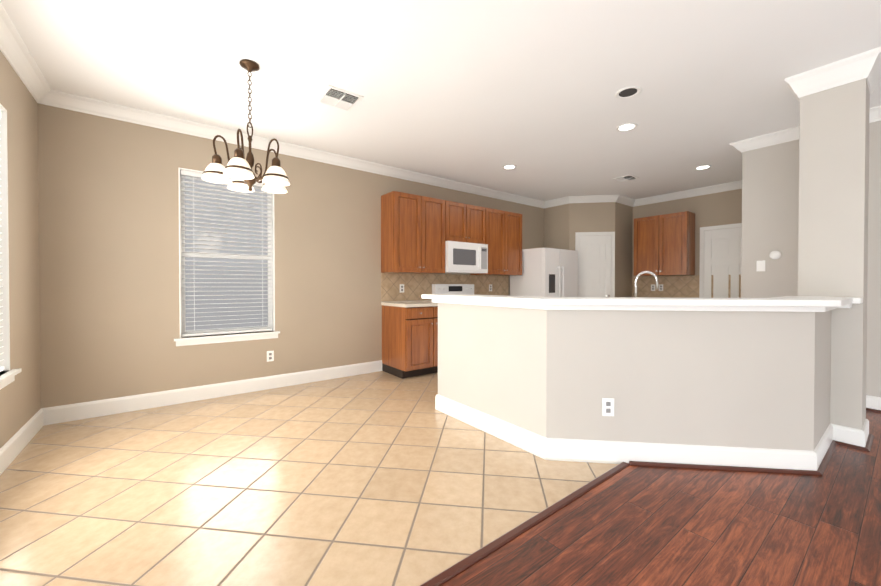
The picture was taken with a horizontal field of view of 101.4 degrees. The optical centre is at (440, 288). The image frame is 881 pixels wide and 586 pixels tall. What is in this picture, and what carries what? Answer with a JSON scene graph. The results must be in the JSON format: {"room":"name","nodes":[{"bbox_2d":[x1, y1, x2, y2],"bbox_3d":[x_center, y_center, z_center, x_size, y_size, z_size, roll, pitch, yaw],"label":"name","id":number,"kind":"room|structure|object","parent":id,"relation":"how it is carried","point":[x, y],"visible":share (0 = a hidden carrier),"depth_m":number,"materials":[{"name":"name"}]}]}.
{"room":"kitchen","nodes":[
{"label":"kitchen","id":0,"kind":"room"},
{"bbox_2d":[0,50,40,447],"bbox_3d":[-0.875,-0.213,-0.316,0.150,2.720,8.350,0,1,-37],"label":"wall","id":1,"kind":"structure","parent":0,"point":[20,401],"depth_m":2.57,"materials":[{"name":"paint"}]},
{"bbox_2d":[0,103,21,389],"bbox_3d":[-2.302,-0.267,1.602,0.170,1.770,1.920,0,1,-37],"label":"window","id":2,"kind":"structure","parent":1,"relation":"in","point":[7,378],"depth_m":2.34,"materials":[{"name":"white"}]},
{"bbox_2d":[0,110,3,371],"bbox_3d":[-2.303,-0.304,1.601,0.058,1.669,1.790,0,1,-37],"label":"window blinds","id":3,"kind":"object","parent":2,"relation":"attached to","point":[2,368],"visible":1,"depth_m":2.31,"materials":[{"name":"white plastic"}]},
{"bbox_2d":[0,2,55,106],"bbox_3d":[-0.779,-1.521,-0.255,0.092,0.105,8.050,0,1,-37],"label":"crown molding","id":4,"kind":"structure","parent":1,"relation":"attached to","point":[17,55],"depth_m":2.46,"materials":[{"name":"white wood"}]},
{"bbox_2d":[38,103,543,407],"bbox_3d":[-0.144,-0.271,5.401,7.950,2.720,0.150,0,1,-37],"label":"wall","id":5,"kind":"structure","parent":0,"point":[108,188],"depth_m":3.40,"materials":[{"name":"paint"}]},
{"bbox_2d":[174,167,279,345],"bbox_3d":[-2.212,-0.312,3.783,0.950,1.725,0.170,0,1,-37],"label":"window","id":6,"kind":"structure","parent":5,"relation":"in","point":[243,291],"depth_m":3.80,"materials":[{"name":"white"}]},
{"bbox_2d":[181,170,271,336],"bbox_3d":[-2.213,-0.348,3.784,0.820,1.626,0.058,0,1,-37],"label":"window blinds","id":7,"kind":"object","parent":6,"relation":"attached to","point":[189,174],"visible":0.9,"depth_m":3.74,"materials":[{"name":"white plastic"}]},
{"bbox_2d":[267,351,273,361],"bbox_3d":[-1.881,0.743,3.986,0.072,0.116,0.008,0,1,-37],"label":"electrical outlet","id":8,"kind":"object","parent":5,"relation":"attached to","point":[270,355],"visible":1,"depth_m":3.98,"materials":[{"name":"white plastic"}]},
{"bbox_2d":[56,90,543,207],"bbox_3d":[-0.560,-1.574,4.918,6.480,0.105,0.092,0,1,-37],"label":"crown molding","id":9,"kind":"structure","parent":5,"relation":"attached to","point":[64,100],"depth_m":3.84,"materials":[{"name":"white wood"}]},
{"bbox_2d":[381,191,448,273],"bbox_3d":[-0.337,-0.726,4.932,0.881,1.020,0.349,0,1,-37],"label":"upper cabinet","id":10,"kind":"object","parent":5,"relation":"attached to","point":[417,231],"depth_m":4.74,"materials":[{"name":"brown wood"}]},
{"bbox_2d":[381,273,507,300],"bbox_3d":[0.197,-0.031,5.566,2.490,0.377,0.006,0,1,-37],"label":"tile backsplash","id":11,"kind":"structure","parent":5,"relation":"attached to","point":[416,286],"depth_m":5.25,"materials":[{"name":"beige tile"}]},
{"bbox_2d":[400,284,403,292],"bbox_3d":[-0.534,-0.007,4.999,0.072,0.116,0.008,0,1,-37],"label":"outlet","id":12,"kind":"object","parent":11,"relation":"attached to","point":[401,288],"visible":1,"depth_m":5.00,"materials":[{"name":"white plastic"}]},
{"bbox_2d":[449,201,488,246],"bbox_3d":[0.274,-0.959,5.397,0.776,0.565,0.349,0,1,-37],"label":"upper cabinet","id":13,"kind":"object","parent":5,"relation":"attached to","point":[468,223],"depth_m":5.28,"materials":[{"name":"brown wood"}]},
{"bbox_2d":[445,241,487,273],"bbox_3d":[0.298,-0.453,5.371,0.770,0.435,0.428,0,1,-37],"label":"microwave","id":14,"kind":"object","parent":13,"relation":"attached to","point":[465,258],"visible":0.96,"depth_m":5.19,"materials":[{"name":"white"}]},
{"bbox_2d":[470,208,521,274],"bbox_3d":[0.898,-0.736,5.876,0.911,1.020,0.349,0,1,-37],"label":"upper cabinet","id":15,"kind":"object","parent":5,"relation":"attached to","point":[505,228],"depth_m":5.75,"materials":[{"name":"brown wood"}]},
{"bbox_2d":[0,371,617,585],"bbox_3d":[2.284,1.148,2.111,8.100,0.050,8.350,0,1,-37],"label":"floor","id":16,"kind":"structure","parent":0,"point":[380,478],"depth_m":2.00,"materials":[{"name":"beige tile"}]},
{"bbox_2d":[381,300,437,378],"bbox_3d":[-0.274,0.632,4.809,0.815,0.925,0.644,0,1,-37],"label":"base cabinet","id":17,"kind":"object","parent":16,"relation":"on","point":[409,338],"visible":0.75,"depth_m":4.51,"materials":[{"name":"brown wood"}]},
{"bbox_2d":[432,284,473,294],"bbox_3d":[0.386,0.510,5.266,0.770,1.160,0.680,0,1,-37],"label":"range","id":18,"kind":"object","parent":16,"relation":"on","point":[452,288],"visible":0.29,"depth_m":5.44,"materials":[{"name":"white metal"}]},
{"bbox_2d":[420,462,628,585],"bbox_3d":[-0.058,1.122,1.347,3.110,0.017,0.044,0,1,-37],"label":"trim","id":19,"kind":"structure","parent":16,"relation":"on","point":[449,573],"depth_m":1.65,"materials":[{"name":"brown wood"}]},
{"bbox_2d":[510,248,577,296],"bbox_3d":[1.815,0.207,6.276,0.920,1.745,0.785,0,1,-37],"label":"fridge","id":20,"kind":"object","parent":16,"relation":"on","point":[549,272],"visible":0.54,"depth_m":5.94,"materials":[{"name":"white metal"}]},
{"bbox_2d":[438,303,830,450],"bbox_3d":[1.405,0.621,2.969,1.850,0.985,2.290,0,1,-37],"label":"wall","id":21,"kind":"structure","parent":16,"relation":"on","point":[752,379],"depth_m":2.30,"materials":[{"name":"paint"}]},
{"bbox_2d":[0,360,880,475],"bbox_3d":[2.284,1.053,2.110,7.800,0.140,8.050,0,1,-37],"label":"baseboard","id":22,"kind":"structure","parent":21,"relation":"attached to","point":[592,451],"depth_m":2.50,"materials":[{"name":"white wood"}]},
{"bbox_2d":[602,398,613,415],"bbox_3d":[1.078,0.760,2.318,0.072,0.116,0.008,0,1,8],"label":"outlet","id":23,"kind":"object","parent":21,"relation":"attached to","point":[607,406],"visible":1,"depth_m":2.32,"materials":[{"name":"white plastic"}]},
{"bbox_2d":[421,294,862,311],"bbox_3d":[1.372,0.092,2.914,1.958,0.075,2.548,0,1,-37],"label":"countertop","id":24,"kind":"structure","parent":21,"relation":"on","point":[798,304],"depth_m":2.24,"materials":[{"name":"white"}]},
{"bbox_2d":[798,78,869,429],"bbox_3d":[2.966,-0.244,2.728,0.350,2.720,0.325,0,1,-37],"label":"post","id":25,"kind":"object","parent":16,"relation":"on","point":[833,192],"visible":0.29,"depth_m":2.59,"materials":[{"name":"paint"}]},
{"bbox_2d":[785,47,880,101],"bbox_3d":[2.966,-1.528,2.715,0.497,0.152,0.472,0,1,-37],"label":"crown molding","id":26,"kind":"structure","parent":25,"relation":"attached to","point":[863,65],"depth_m":2.57,"materials":[{"name":"white wood"}]},
{"bbox_3d":[1.409,0.655,3.081,1.688,0.915,2.098,0,1,-37],"label":"cabinet","id":27,"kind":"object","parent":16,"relation":"on","visible":0},
{"bbox_2d":[634,271,658,296],"bbox_3d":[1.370,0.038,2.525,0.212,0.328,0.212,0,1,-37],"label":"faucet","id":28,"kind":"object","parent":27,"relation":"on","point":[648,272],"visible":0.35,"depth_m":2.51,"materials":[{"name":"silver metal"}]},
{"bbox_2d":[0,0,880,200],"bbox_3d":[2.284,-1.637,2.083,8.100,0.080,8.350,0,1,-37],"label":"ceiling","id":29,"kind":"structure","parent":0,"point":[480,93],"depth_m":2.67,"materials":[{"name":"paint"}]},
{"bbox_2d":[201,59,289,193],"bbox_3d":[-1.377,-1.149,2.584,0.565,0.904,0.562,0,1,-37],"label":"chandelier","id":30,"kind":"object","parent":29,"relation":"hanging from","point":[237,169],"visible":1,"depth_m":2.53,"materials":[{"name":"brown metal"}]},
{"bbox_2d":[316,84,363,110],"bbox_3d":[-0.851,-1.595,3.042,0.300,0.023,0.300,0,1,-37],"label":"ceiling vent","id":31,"kind":"object","parent":29,"relation":"in","point":[331,95],"visible":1,"depth_m":3.02,"materials":[{"name":"white metal"}]},
{"bbox_2d":[502,165,516,169],"bbox_3d":[0.920,-1.620,4.809,0.196,0.010,0.196,0,1,-37],"label":"recessed light","id":32,"kind":"object","parent":29,"relation":"in","point":[508,167],"visible":0.98,"depth_m":4.82,"materials":[{"name":"white glass"}]},
{"bbox_2d":[613,174,638,181],"bbox_3d":[2.727,-1.619,5.309,0.260,0.022,0.260,0,1,-37],"label":"ceiling vent","id":33,"kind":"object","parent":29,"relation":"in","point":[625,178],"visible":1,"depth_m":5.28,"materials":[{"name":"white metal"}]},
{"bbox_2d":[616,123,637,131],"bbox_3d":[1.856,-1.607,3.599,0.196,0.010,0.196,0,1,-37],"label":"recessed light","id":34,"kind":"object","parent":29,"relation":"in","point":[626,127],"visible":1,"depth_m":3.60,"materials":[{"name":"white glass"}]},
{"bbox_2d":[615,86,641,98],"bbox_3d":[1.534,-1.601,2.950,0.196,0.010,0.196,0,1,-37],"label":"recessed light","id":35,"kind":"object","parent":29,"relation":"in","point":[628,92],"visible":0.98,"depth_m":2.95,"materials":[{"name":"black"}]},
{"bbox_2d":[694,165,711,169],"bbox_3d":[3.512,-1.620,4.825,0.196,0.010,0.196,0,1,-37],"label":"recessed light","id":36,"kind":"object","parent":29,"relation":"in","point":[703,167],"visible":0.92,"depth_m":4.83,"materials":[{"name":"white glass"}]},
{"bbox_2d":[730,106,880,153],"bbox_3d":[4.729,-1.545,2.102,0.092,0.105,4.872,0,1,-37],"label":"crown molding","id":37,"kind":"structure","parent":29,"relation":"attached to","point":[791,134],"depth_m":3.74,"materials":[{"name":"white wood"}]},
{"bbox_2d":[544,202,632,296],"bbox_3d":[2.858,-0.286,6.907,1.350,2.720,1.100,0,1,-37],"label":"wall","id":38,"kind":"structure","parent":0,"point":[564,223],"depth_m":6.52,"materials":[{"name":"paint"}]},
{"bbox_2d":[544,196,571,207],"bbox_3d":[2.160,-1.591,6.619,0.092,0.105,0.488,0,1,-37],"label":"crown molding","id":39,"kind":"structure","parent":38,"relation":"attached to","point":[566,200],"depth_m":6.61,"materials":[{"name":"white wood"}]},
{"bbox_2d":[575,232,614,296],"bbox_3d":[2.751,0.033,6.433,0.484,2.090,0.485,0,1,-37],"label":"door","id":40,"kind":"structure","parent":38,"relation":"attached to","point":[596,266],"depth_m":6.42,"materials":[{"name":"white wood"}]},
{"bbox_2d":[441,410,880,585],"bbox_3d":[2.503,1.137,0.259,5.900,0.008,4.840,0,1,-37],"label":"floor","id":41,"kind":"structure","parent":0,"point":[629,525],"depth_m":1.65,"materials":[{"name":"brown wood"}]},
{"bbox_2d":[741,121,880,396],"bbox_3d":[5.690,-0.243,2.621,2.050,2.720,5.050,0,1,-37],"label":"wall block","id":42,"kind":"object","parent":41,"relation":"on","point":[770,199],"visible":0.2,"depth_m":3.73,"materials":[{"name":"paint"}]},
{"bbox_2d":[756,260,764,270],"bbox_3d":[3.437,-0.245,3.870,0.016,0.116,0.072,0,1,-37],"label":"light switch","id":43,"kind":"object","parent":42,"relation":"attached to","point":[760,265],"visible":1,"depth_m":3.87,"materials":[{"name":"white plastic"}]},
{"bbox_2d":[769,251,780,258],"bbox_3d":[3.501,-0.354,3.773,0.030,0.092,0.092,0,1,-37],"label":"thermostat","id":44,"kind":"object","parent":42,"relation":"attached to","point":[774,254],"visible":1,"depth_m":3.76,"materials":[{"name":"white plastic"}]},
{"bbox_2d":[632,189,741,297],"bbox_3d":[4.290,-0.278,6.019,0.150,2.720,2.050,0,1,-37],"label":"wall","id":45,"kind":"structure","parent":0,"point":[719,208],"depth_m":5.91,"materials":[{"name":"paint"}]},
{"bbox_2d":[634,211,694,275],"bbox_3d":[3.820,-0.739,6.197,0.372,1.020,0.830,0,1,-37],"label":"upper cabinet","id":46,"kind":"object","parent":45,"relation":"attached to","point":[664,244],"visible":0.98,"depth_m":6.03,"materials":[{"name":"brown wood"}]},
{"bbox_2d":[628,180,741,205],"bbox_3d":[4.194,-1.584,5.932,0.092,0.105,2.050,0,1,-37],"label":"crown molding","id":47,"kind":"structure","parent":45,"relation":"attached to","point":[738,184],"depth_m":6.02,"materials":[{"name":"white wood"}]},
{"bbox_2d":[632,275,740,297],"bbox_3d":[4.214,-0.036,5.993,0.006,0.377,1.999,0,1,-37],"label":"tile backsplash","id":48,"kind":"structure","parent":45,"relation":"attached to","point":[687,286],"depth_m":6.23,"materials":[{"name":"beige tile"}]},
{"bbox_2d":[699,223,741,297],"bbox_3d":[4.510,0.042,5.542,0.083,2.090,0.920,0,1,-37],"label":"door","id":49,"kind":"structure","parent":45,"relation":"attached to","point":[720,254],"depth_m":5.70,"materials":[{"name":"white wood"}]}
]}

